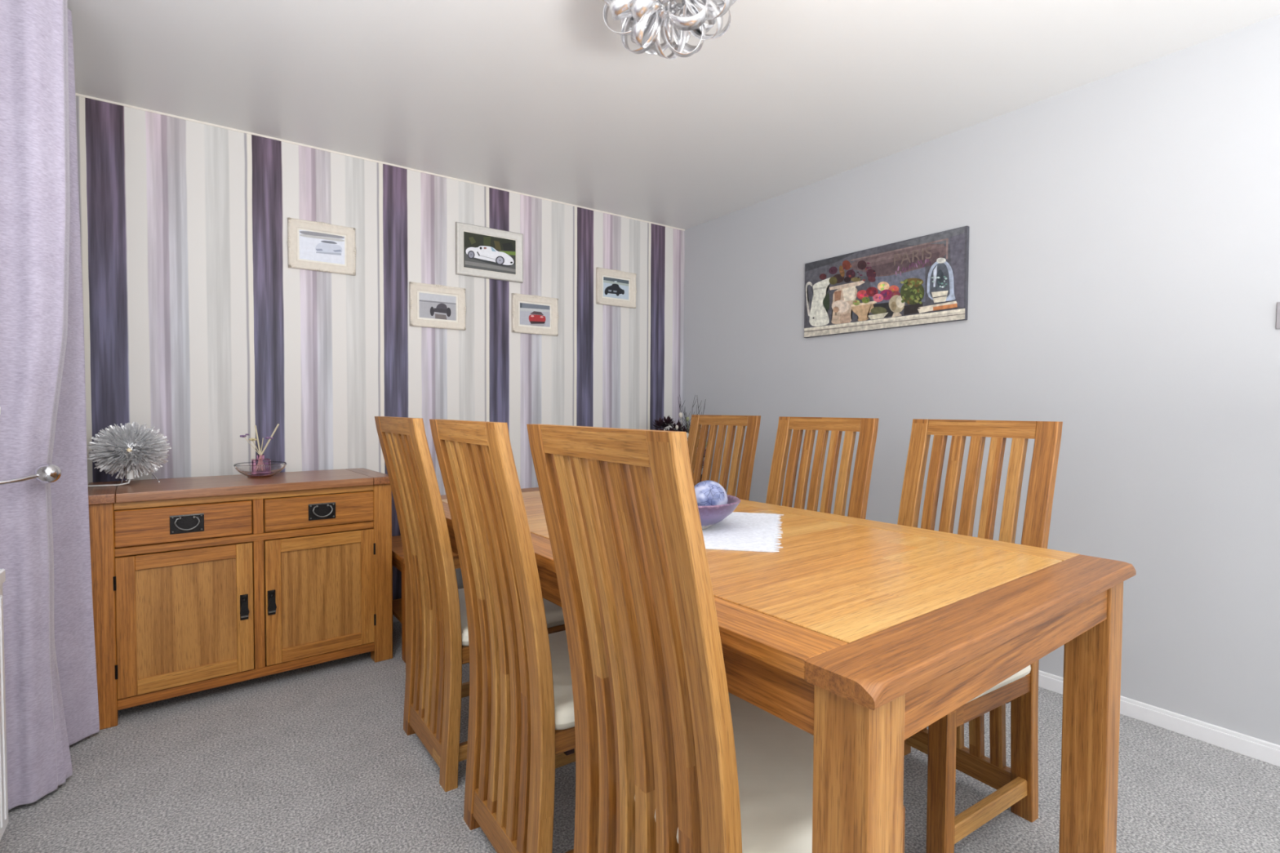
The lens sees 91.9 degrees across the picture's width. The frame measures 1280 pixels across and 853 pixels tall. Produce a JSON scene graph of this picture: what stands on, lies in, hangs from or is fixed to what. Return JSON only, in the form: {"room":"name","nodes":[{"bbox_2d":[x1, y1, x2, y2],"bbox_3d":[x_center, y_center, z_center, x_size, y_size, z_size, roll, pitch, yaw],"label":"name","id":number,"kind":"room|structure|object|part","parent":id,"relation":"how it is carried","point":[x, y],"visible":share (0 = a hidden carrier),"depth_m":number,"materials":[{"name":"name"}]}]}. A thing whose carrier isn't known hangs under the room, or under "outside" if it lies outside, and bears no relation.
{"room":"dining room","nodes":[
{"label":"dining room","id":0,"kind":"room"},
{"bbox_2d":[250,454,270,465],"bbox_3d":[-1.614,0.160,2.634,0.068,0.080,0.068,-1,2,-36],"label":"bottle","id":1,"kind":"object","parent":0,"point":[260,460],"depth_m":2.61,"materials":[{"name":"pink glass"}]},
{"bbox_2d":[75,95,684,599],"bbox_3d":[-1.045,-0.164,3.369,3.620,2.322,0.120,-1,2,-36],"label":"wall","id":2,"kind":"structure","parent":0,"point":[199,330],"depth_m":2.95,"materials":[{"name":"paper"}]},
{"bbox_2d":[287,217,356,275],"bbox_3d":[-1.502,-0.849,2.929,0.295,0.233,0.024,-1,2,-36],"label":"picture frame","id":3,"kind":"object","parent":2,"relation":"attached to","point":[322,246],"visible":1,"depth_m":2.93,"materials":[{"name":"beige wood"}]},
{"bbox_2d":[298,229,344,264],"bbox_3d":[-1.505,-0.849,2.934,0.194,0.135,0.001,-1,2,-36],"label":"photograph","id":4,"kind":"object","parent":3,"relation":"attached to","point":[316,246],"depth_m":2.93},
{"bbox_2d":[75,93,684,231],"bbox_3d":[-1.003,-1.319,3.286,3.220,0.008,0.004,-1,2,-36],"label":"trim","id":5,"kind":"structure","parent":2,"relation":"attached to","point":[76,94],"depth_m":2.97,"materials":[{"name":"white paint"}]},
{"bbox_2d":[392,614,399,622],"bbox_3d":[-1.020,0.966,3.341,3.200,0.063,0.014,-1,2,-36],"label":"baseboard","id":6,"kind":"structure","parent":2,"relation":"attached to","point":[394,619],"depth_m":3.17,"materials":[{"name":"white paint"}]},
{"bbox_2d":[408,281,466,330],"bbox_3d":[-1.060,-0.631,3.253,0.299,0.230,0.024,-1,2,-36],"label":"picture frame","id":7,"kind":"object","parent":2,"relation":"attached to","point":[430,305],"visible":1,"depth_m":3.25,"materials":[{"name":"beige wood"}]},
{"bbox_2d":[418,292,456,320],"bbox_3d":[-1.063,-0.630,3.258,0.194,0.128,0.001,-1,2,-36],"label":"photograph","id":8,"kind":"object","parent":7,"relation":"attached to","point":[433,306],"depth_m":3.26},
{"bbox_2d":[455,222,523,283],"bbox_3d":[-0.824,-0.955,3.415,0.386,0.277,0.020,-1,2,-36],"label":"picture frame","id":9,"kind":"object","parent":2,"relation":"attached to","point":[484,252],"visible":1,"depth_m":3.41,"materials":[{"name":"white wood"}]},
{"bbox_2d":[463,231,515,274],"bbox_3d":[-0.826,-0.956,3.417,0.300,0.191,0.001,-1,2,-36],"label":"photograph","id":10,"kind":"object","parent":9,"relation":"attached to","point":[484,252],"depth_m":3.41},
{"bbox_2d":[511,293,559,336],"bbox_3d":[-0.604,-0.646,3.579,0.297,0.226,0.024,-1,2,-36],"label":"picture frame","id":11,"kind":"object","parent":2,"relation":"attached to","point":[531,314],"visible":1,"depth_m":3.58,"materials":[{"name":"beige wood"}]},
{"bbox_2d":[520,302,550,327],"bbox_3d":[-0.607,-0.646,3.584,0.192,0.124,0.001,-1,2,-36],"label":"photograph","id":12,"kind":"object","parent":11,"relation":"attached to","point":[531,314],"depth_m":3.58},
{"bbox_2d":[595,266,636,308],"bbox_3d":[-0.146,-0.872,3.900,0.302,0.228,0.024,-1,2,-36],"label":"picture frame","id":13,"kind":"object","parent":2,"relation":"attached to","point":[614,287],"visible":1,"depth_m":3.90,"materials":[{"name":"beige wood"}]},
{"bbox_2d":[603,276,628,299],"bbox_3d":[-0.150,-0.872,3.905,0.192,0.122,0.001,-1,2,-36],"label":"photograph","id":14,"kind":"object","parent":13,"relation":"attached to","point":[614,287],"depth_m":3.90},
{"bbox_2d":[0,621,1279,852],"bbox_3d":[0.556,1.118,1.161,3.620,0.100,5.800,-1,2,-36],"label":"floor","id":15,"kind":"structure","parent":0,"point":[321,757],"depth_m":1.79,"materials":[{"name":"grey carpet"}]},
{"bbox_2d":[88,467,392,729],"bbox_3d":[-1.598,0.617,2.545,1.007,0.802,0.465,-1,2,-39],"label":"sideboard","id":16,"kind":"object","parent":15,"relation":"on","point":[199,584],"visible":1,"depth_m":2.34,"materials":[{"name":"brown wood"}]},
{"bbox_3d":[-1.841,0.644,2.116,0.075,0.770,0.065,-1,2,-39],"label":"leg","id":17,"kind":"part","parent":16,"relation":"part of","materials":[{"name":"brown wood"}]},
{"bbox_2d":[87,422,171,486],"bbox_3d":[-1.948,0.100,2.369,0.252,0.237,0.248,0,2,-14],"label":"table lamp","id":18,"kind":"object","parent":16,"relation":"on","point":[131,451],"visible":1,"depth_m":2.32,"materials":[{"name":"silver metal"}]},
{"bbox_3d":[-1.938,0.182,2.321,0.007,0.076,0.038,0,2,-16],"label":"leg","id":19,"kind":"part","parent":18,"relation":"part of","materials":[{"name":"silver metal"}]},
{"bbox_3d":[-1.883,0.180,2.390,0.050,0.076,0.008,0,2,-14],"label":"leg","id":20,"kind":"part","parent":18,"relation":"part of","materials":[{"name":"silver metal"}]},
{"bbox_3d":[-1.641,0.348,2.242,0.401,0.127,0.025,-1,2,-39],"label":"drawer","id":21,"kind":"part","parent":16,"relation":"part of","materials":[{"name":"brown wood"}]},
{"bbox_3d":[-1.643,0.691,2.252,0.401,0.488,0.022,-1,2,-39],"label":"door","id":22,"kind":"part","parent":16,"relation":"part of","materials":[{"name":"brown wood"}]},
{"bbox_3d":[-1.644,0.689,2.253,0.299,0.389,0.009,-1,2,-39],"label":"door panel","id":23,"kind":"part","parent":16,"relation":"part of","materials":[{"name":"brown wood"}]},
{"bbox_3d":[-1.629,0.350,2.227,0.100,0.066,0.015,-1,2,-39],"label":"handle plate","id":24,"kind":"part","parent":16,"relation":"part of","materials":[{"name":"black metal"}]},
{"bbox_3d":[-1.625,0.350,2.222,0.076,0.048,0.014,-1,2,-39],"label":"handle","id":25,"kind":"part","parent":16,"relation":"part of","materials":[{"name":"grey metal"}]},
{"bbox_3d":[-1.498,0.686,2.344,0.030,0.096,0.018,-1,2,-39],"label":"handle","id":26,"kind":"part","parent":16,"relation":"part of","materials":[{"name":"black metal"}]},
{"bbox_2d":[233,461,286,477],"bbox_3d":[-1.614,0.185,2.634,0.194,0.056,0.194,-1,2,-36],"label":"glass dish","id":27,"kind":"object","parent":16,"relation":"on","point":[274,468],"visible":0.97,"depth_m":2.58,"materials":[{"name":"clear glass"}]},
{"bbox_2d":[240,423,279,465],"bbox_3d":[-1.615,0.094,2.631,0.145,0.212,0.068,-1,2,-36],"label":"reed diffuser","id":28,"kind":"object","parent":27,"relation":"in","point":[260,460],"visible":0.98,"depth_m":2.62,"materials":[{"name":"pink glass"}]},
{"bbox_3d":[-1.428,0.685,2.401,0.030,0.096,0.018,-1,2,-39],"label":"handle","id":29,"kind":"part","parent":16,"relation":"part of","materials":[{"name":"black metal"}]},
{"bbox_3d":[-1.298,0.342,2.522,0.402,0.127,0.025,-1,2,-39],"label":"drawer","id":30,"kind":"part","parent":16,"relation":"part of","materials":[{"name":"brown wood"}]},
{"bbox_3d":[-1.300,0.684,2.532,0.402,0.488,0.022,-1,2,-39],"label":"door","id":31,"kind":"part","parent":16,"relation":"part of","materials":[{"name":"brown wood"}]},
{"bbox_3d":[-1.302,0.683,2.534,0.300,0.389,0.009,-1,2,-39],"label":"door panel","id":32,"kind":"part","parent":16,"relation":"part of","materials":[{"name":"brown wood"}]},
{"bbox_3d":[-1.286,0.344,2.507,0.100,0.066,0.015,-1,2,-39],"label":"handle plate","id":33,"kind":"part","parent":16,"relation":"part of","materials":[{"name":"black metal"}]},
{"bbox_3d":[-1.282,0.343,2.503,0.076,0.048,0.014,-1,2,-39],"label":"handle","id":34,"kind":"part","parent":16,"relation":"part of","materials":[{"name":"grey metal"}]},
{"bbox_3d":[-1.128,0.631,2.698,0.075,0.770,0.065,-1,2,-39],"label":"leg","id":35,"kind":"part","parent":16,"relation":"part of","materials":[{"name":"brown wood"}]},
{"bbox_2d":[391,535,463,662],"bbox_3d":[-0.901,0.779,3.017,0.620,0.458,0.500,-1,2,-36],"label":"table","id":36,"kind":"object","parent":15,"relation":"on","point":[397,557],"visible":0.12,"depth_m":2.76,"materials":[{"name":"brown wood"}]},
{"bbox_3d":[-0.999,0.799,2.686,0.055,0.435,0.055,-1,2,-36],"label":"leg","id":37,"kind":"part","parent":36,"relation":"part of","materials":[{"name":"brown wood"}]},
{"bbox_2d":[392,587,463,622],"bbox_3d":[-0.901,0.869,3.019,0.560,0.018,0.440,-1,2,-36],"label":"shelf","id":38,"kind":"object","parent":36,"relation":"attached to","point":[397,603],"depth_m":2.93,"materials":[{"name":"brown wood"}]},
{"bbox_2d":[374,416,565,791],"bbox_3d":[-0.532,0.503,2.035,0.540,1.069,0.444,-1,2,-36],"label":"dining chair","id":39,"kind":"object","parent":15,"relation":"on","point":[437,633],"visible":0.69,"depth_m":1.88,"materials":[{"name":"brown wood"}]},
{"bbox_3d":[-0.732,-0.004,1.873,0.033,0.049,0.322,-1,2,-36],"label":"rail","id":40,"kind":"part","parent":39,"relation":"part of","materials":[{"name":"brown wood"}]},
{"bbox_3d":[-0.805,0.501,2.069,0.137,1.069,0.055,-1,2,-36],"label":"post","id":41,"kind":"part","parent":39,"relation":"part of","materials":[{"name":"brown wood"}]},
{"bbox_3d":[-0.666,0.968,1.952,0.030,0.067,0.322,-1,2,-36],"label":"rail","id":42,"kind":"part","parent":39,"relation":"part of","materials":[{"name":"brown wood"}]},
{"bbox_3d":[-0.583,0.510,1.764,0.137,1.069,0.055,-1,2,-36],"label":"post","id":43,"kind":"part","parent":39,"relation":"part of","materials":[{"name":"brown wood"}]},
{"bbox_2d":[457,588,564,646],"bbox_3d":[-0.482,0.608,2.075,0.415,0.056,0.444,-1,2,-36],"label":"seat cushion","id":44,"kind":"object","parent":39,"relation":"on","point":[553,612],"depth_m":1.96,"materials":[{"name":"beige leather"}]},
{"bbox_3d":[-0.382,0.664,1.903,0.357,0.048,0.022,-1,2,-36],"label":"seat rail","id":45,"kind":"part","parent":39,"relation":"part of","materials":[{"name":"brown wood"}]},
{"bbox_2d":[429,418,575,852],"bbox_3d":[-0.194,0.518,1.568,0.540,1.069,0.444,-1,2,-35],"label":"dining chair","id":46,"kind":"object","parent":15,"relation":"on","point":[521,730],"visible":0.75,"depth_m":1.42,"materials":[{"name":"brown wood"}]},
{"bbox_3d":[-0.467,0.515,1.605,0.137,1.069,0.055,-1,2,-35],"label":"post","id":47,"kind":"part","parent":46,"relation":"part of","materials":[{"name":"brown wood"}]},
{"bbox_3d":[-0.397,0.011,1.408,0.033,0.049,0.322,-1,2,-35],"label":"rail","id":48,"kind":"part","parent":46,"relation":"part of","materials":[{"name":"brown wood"}]},
{"bbox_3d":[-0.330,0.983,1.486,0.030,0.067,0.322,-1,2,-35],"label":"rail","id":49,"kind":"part","parent":46,"relation":"part of","materials":[{"name":"brown wood"}]},
{"bbox_3d":[-0.250,0.525,1.298,0.137,1.069,0.055,-1,2,-35],"label":"post","id":50,"kind":"part","parent":46,"relation":"part of","materials":[{"name":"brown wood"}]},
{"bbox_2d":[548,630,574,729],"bbox_3d":[-0.144,0.623,1.607,0.415,0.056,0.444,-1,2,-35],"label":"seat cushion","id":51,"kind":"object","parent":46,"relation":"on","point":[561,713],"depth_m":1.43,"materials":[{"name":"white fabric"}]},
{"bbox_3d":[-0.046,0.679,1.433,0.357,0.048,0.022,-1,2,-35],"label":"seat rail","id":52,"kind":"part","parent":46,"relation":"part of","materials":[{"name":"brown wood"}]},
{"bbox_2d":[651,395,711,481],"bbox_3d":[0.266,0.392,3.937,0.408,1.190,0.230,0,2,-8],"label":"flower arrangement","id":53,"kind":"object","parent":15,"relation":"on","point":[668,421],"visible":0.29,"depth_m":3.89,"materials":[{"name":"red plant"}]},
{"bbox_2d":[526,423,905,852],"bbox_3d":[0.135,0.532,1.118,0.540,1.069,0.444,-1,2,-35],"label":"dining chair","id":54,"kind":"object","parent":15,"relation":"on","point":[668,760],"visible":0.87,"depth_m":0.97,"materials":[{"name":"brown wood"}]},
{"bbox_3d":[-0.138,0.530,1.159,0.137,1.069,0.055,-1,2,-35],"label":"post","id":55,"kind":"part","parent":54,"relation":"part of","materials":[{"name":"brown wood"}]},
{"bbox_3d":[-0.070,0.026,0.961,0.033,0.049,0.322,-1,2,-35],"label":"rail","id":56,"kind":"part","parent":54,"relation":"part of","materials":[{"name":"brown wood"}]},
{"bbox_3d":[0.075,0.540,0.848,0.137,1.069,0.055,-1,2,-35],"label":"post","id":57,"kind":"part","parent":54,"relation":"part of","materials":[{"name":"brown wood"}]},
{"bbox_2d":[634,692,813,852],"bbox_3d":[0.185,0.637,1.156,0.415,0.056,0.444,-1,2,-35],"label":"seat cushion","id":58,"kind":"object","parent":54,"relation":"on","point":[775,757],"depth_m":1.05,"materials":[{"name":"white fabric"}]},
{"bbox_3d":[0.438,0.868,1.105,0.038,0.402,0.050,-1,2,-35],"label":"leg","id":59,"kind":"part","parent":54,"relation":"part of","materials":[{"name":"brown wood"}]},
{"bbox_2d":[687,414,760,500],"bbox_3d":[0.213,0.483,2.873,0.540,1.069,0.444,-1,2,-40],"label":"dining chair","id":60,"kind":"object","parent":15,"relation":"on","point":[698,421],"visible":0.2,"depth_m":2.95,"materials":[{"name":"brown wood"}]},
{"bbox_3d":[0.248,0.475,3.146,0.137,1.069,0.055,-1,2,-40],"label":"post","id":61,"kind":"part","parent":60,"relation":"part of","materials":[{"name":"brown wood"}]},
{"bbox_3d":[0.409,-0.031,3.018,0.033,0.049,0.322,-1,2,-40],"label":"rail","id":62,"kind":"part","parent":60,"relation":"part of","materials":[{"name":"brown wood"}]},
{"bbox_3d":[0.488,0.485,2.856,0.137,1.069,0.055,-1,2,-40],"label":"post","id":63,"kind":"part","parent":60,"relation":"part of","materials":[{"name":"brown wood"}]},
{"bbox_2d":[404,487,1136,852],"bbox_3d":[0.097,0.661,1.771,0.988,0.775,1.865,-1,2,-37],"label":"dining table","id":64,"kind":"object","parent":15,"relation":"on","point":[859,635],"visible":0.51,"depth_m":1.05,"materials":[{"name":"brown wood"}]},
{"bbox_3d":[-0.781,0.658,2.201,0.083,0.748,0.083,-1,2,-37],"label":"leg","id":65,"kind":"part","parent":64,"relation":"part of","materials":[{"name":"brown wood"}]},
{"bbox_3d":[-0.153,0.276,2.090,0.783,0.025,0.829,-1,2,-37],"label":"panel","id":66,"kind":"part","parent":64,"relation":"part of","materials":[{"name":"brown wood"}]},
{"bbox_2d":[702,511,783,552],"bbox_3d":[0.138,0.274,1.696,0.515,0.003,0.520,1,2,11],"label":"placemat","id":67,"kind":"object","parent":64,"relation":"on","point":[739,531],"visible":0.35,"depth_m":1.60,"materials":[{"name":"white fabric"}]},
{"bbox_2d":[697,494,741,529],"bbox_3d":[0.130,0.234,1.689,0.286,0.077,0.286,-1,2,-36],"label":"bowl","id":68,"kind":"object","parent":67,"relation":"on","point":[709,516],"visible":0.29,"depth_m":1.59,"materials":[{"name":"purple ceramic"}]},
{"bbox_2d":[693,480,728,506],"bbox_3d":[0.187,0.200,1.692,0.106,0.106,0.106,0,2,-13],"label":"decorative ball","id":69,"kind":"object","parent":68,"relation":"in","point":[708,492],"visible":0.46,"depth_m":1.65,"materials":[{"name":"blue ceramic"}]},
{"bbox_3d":[0.282,0.703,0.811,0.083,0.748,0.083,-1,2,-37],"label":"leg","id":70,"kind":"part","parent":64,"relation":"part of","materials":[{"name":"brown wood"}]},
{"bbox_3d":[0.351,0.297,1.431,0.783,0.025,0.829,-1,2,-37],"label":"panel","id":71,"kind":"part","parent":64,"relation":"part of","materials":[{"name":"brown wood"}]},
{"bbox_3d":[0.975,0.691,1.341,0.083,0.748,0.083,-1,2,-37],"label":"leg","id":72,"kind":"part","parent":64,"relation":"part of","materials":[{"name":"brown wood"}]},
{"bbox_2d":[765,416,879,519],"bbox_3d":[0.498,0.503,2.215,0.540,1.069,0.444,-1,2,-37],"label":"dining chair","id":73,"kind":"object","parent":15,"relation":"on","point":[867,428],"visible":0.14,"depth_m":2.31,"materials":[{"name":"brown wood"}]},
{"bbox_3d":[0.546,0.495,2.486,0.137,1.069,0.055,-1,2,-37],"label":"post","id":74,"kind":"part","parent":73,"relation":"part of","materials":[{"name":"brown wood"}]},
{"bbox_3d":[0.702,-0.010,2.351,0.033,0.049,0.322,-1,2,-37],"label":"rail","id":75,"kind":"part","parent":73,"relation":"part of","materials":[{"name":"brown wood"}]},
{"bbox_3d":[0.773,0.505,2.185,0.137,1.069,0.055,-1,2,-37],"label":"post","id":76,"kind":"part","parent":73,"relation":"part of","materials":[{"name":"brown wood"}]},
{"bbox_2d":[897,418,1062,852],"bbox_3d":[0.806,0.518,1.736,0.540,1.069,0.444,-1,2,-33],"label":"dining chair","id":77,"kind":"object","parent":15,"relation":"on","point":[1016,786],"visible":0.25,"depth_m":1.71,"materials":[{"name":"brown wood"}]},
{"bbox_3d":[0.873,0.511,2.003,0.137,1.069,0.055,-1,2,-33],"label":"post","id":78,"kind":"part","parent":77,"relation":"part of","materials":[{"name":"brown wood"}]},
{"bbox_3d":[0.708,0.859,1.455,0.038,0.402,0.050,-1,2,-33],"label":"leg","id":79,"kind":"part","parent":77,"relation":"part of","materials":[{"name":"brown wood"}]},
{"bbox_3d":[0.941,0.979,1.838,0.030,0.067,0.322,-1,2,-33],"label":"rail","id":80,"kind":"part","parent":77,"relation":"part of","materials":[{"name":"brown wood"}]},
{"bbox_3d":[1.020,0.006,1.858,0.033,0.049,0.322,-1,2,-33],"label":"rail","id":81,"kind":"part","parent":77,"relation":"part of","materials":[{"name":"brown wood"}]},
{"bbox_3d":[0.879,0.680,1.551,0.357,0.048,0.022,-1,2,-33],"label":"seat rail","id":82,"kind":"part","parent":77,"relation":"part of","materials":[{"name":"brown wood"}]},
{"bbox_2d":[967,665,1031,702],"bbox_3d":[0.753,0.625,1.705,0.415,0.056,0.444,-1,2,-33],"label":"seat cushion","id":83,"kind":"object","parent":77,"relation":"on","point":[1024,676],"depth_m":1.56,"materials":[{"name":"white fabric"}]},
{"bbox_3d":[1.078,0.521,1.687,0.137,1.069,0.055,-1,2,-33],"label":"post","id":84,"kind":"part","parent":77,"relation":"part of","materials":[{"name":"brown wood"}]},
{"bbox_2d":[66,0,1279,229],"bbox_3d":[0.568,-1.303,1.092,3.620,0.100,5.800,-1,2,-36],"label":"ceiling","id":85,"kind":"structure","parent":0,"point":[538,98],"depth_m":2.28,"materials":[{"name":"paint"}]},
{"bbox_2d":[0,0,99,810],"bbox_3d":[-1.762,-0.123,1.804,0.206,2.295,0.423,-1,2,-36],"label":"curtain","id":86,"kind":"object","parent":85,"relation":"hanging from","point":[51,692],"visible":0.96,"depth_m":1.69,"materials":[{"name":"purple fabric"}]},
{"bbox_2d":[603,0,736,59],"bbox_3d":[0.075,-1.147,1.666,0.365,0.250,0.354,0,2,-8],"label":"ceiling light","id":87,"kind":"object","parent":85,"relation":"attached to","point":[644,20],"visible":1,"depth_m":1.70,"materials":[{"name":"silver metal"}]},
{"bbox_2d":[683,13,1279,745],"bbox_3d":[1.978,-0.111,2.018,0.120,2.322,5.600,-1,2,-36],"label":"wall","id":88,"kind":"structure","parent":0,"point":[1124,267],"depth_m":2.27,"materials":[{"name":"grey paint"}]},
{"bbox_2d":[804,225,968,337],"bbox_3d":[1.157,-0.675,3.026,0.025,0.402,0.875,-1,2,-36],"label":"print","id":89,"kind":"object","parent":88,"relation":"attached to","point":[923,280],"visible":1,"depth_m":2.96,"materials":[{"name":"paper"}]},
{"bbox_2d":[1038,670,1279,767],"bbox_3d":[1.860,1.016,2.092,0.014,0.063,5.400,-1,2,-36],"label":"baseboard","id":90,"kind":"structure","parent":88,"relation":"attached to","point":[1267,752],"depth_m":2.08,"materials":[{"name":"white paint"}]},
{"bbox_2d":[1275,302,1279,328],"bbox_3d":[1.993,-0.342,1.880,0.010,0.082,0.086,-1,2,-36],"label":"light switch","id":91,"kind":"object","parent":88,"relation":"attached to","point":[1277,317],"visible":1,"depth_m":1.91,"materials":[{"name":"plastic"}]},
{"bbox_3d":[-0.828,-0.071,0.131,0.200,2.322,5.400,-1,2,-36],"label":"wall","id":92,"kind":"structure","parent":0,"visible":0},
{"bbox_2d":[0,568,8,840],"bbox_3d":[-1.094,0.708,0.806,0.131,0.724,1.525,-1,2,-36],"label":"radiator","id":93,"kind":"object","parent":92,"relation":"attached to","point":[3,761],"visible":1,"depth_m":1.41,"materials":[{"name":"white metal"}]},
{"bbox_2d":[0,568,5,585],"bbox_3d":[-1.073,0.363,0.794,0.102,0.034,1.500,-1,2,-36],"label":"grille","id":94,"kind":"object","parent":93,"relation":"attached to","point":[2,571],"depth_m":1.41,"materials":[{"name":"white paint"}]},
{"bbox_2d":[0,463,61,484],"bbox_3d":[-1.630,0.134,1.587,0.059,0.064,0.230,1,2,25],"label":"curtain holdback","id":95,"kind":"object","parent":92,"relation":"attached to","point":[45,473],"visible":1,"depth_m":1.65,"materials":[{"name":"silver metal"}]},
{"bbox_3d":[-1.627,0.137,1.565,0.034,0.021,0.168,1,2,28],"label":"arm","id":96,"kind":"part","parent":95,"relation":"part of","materials":[{"name":"silver metal"}]}
]}

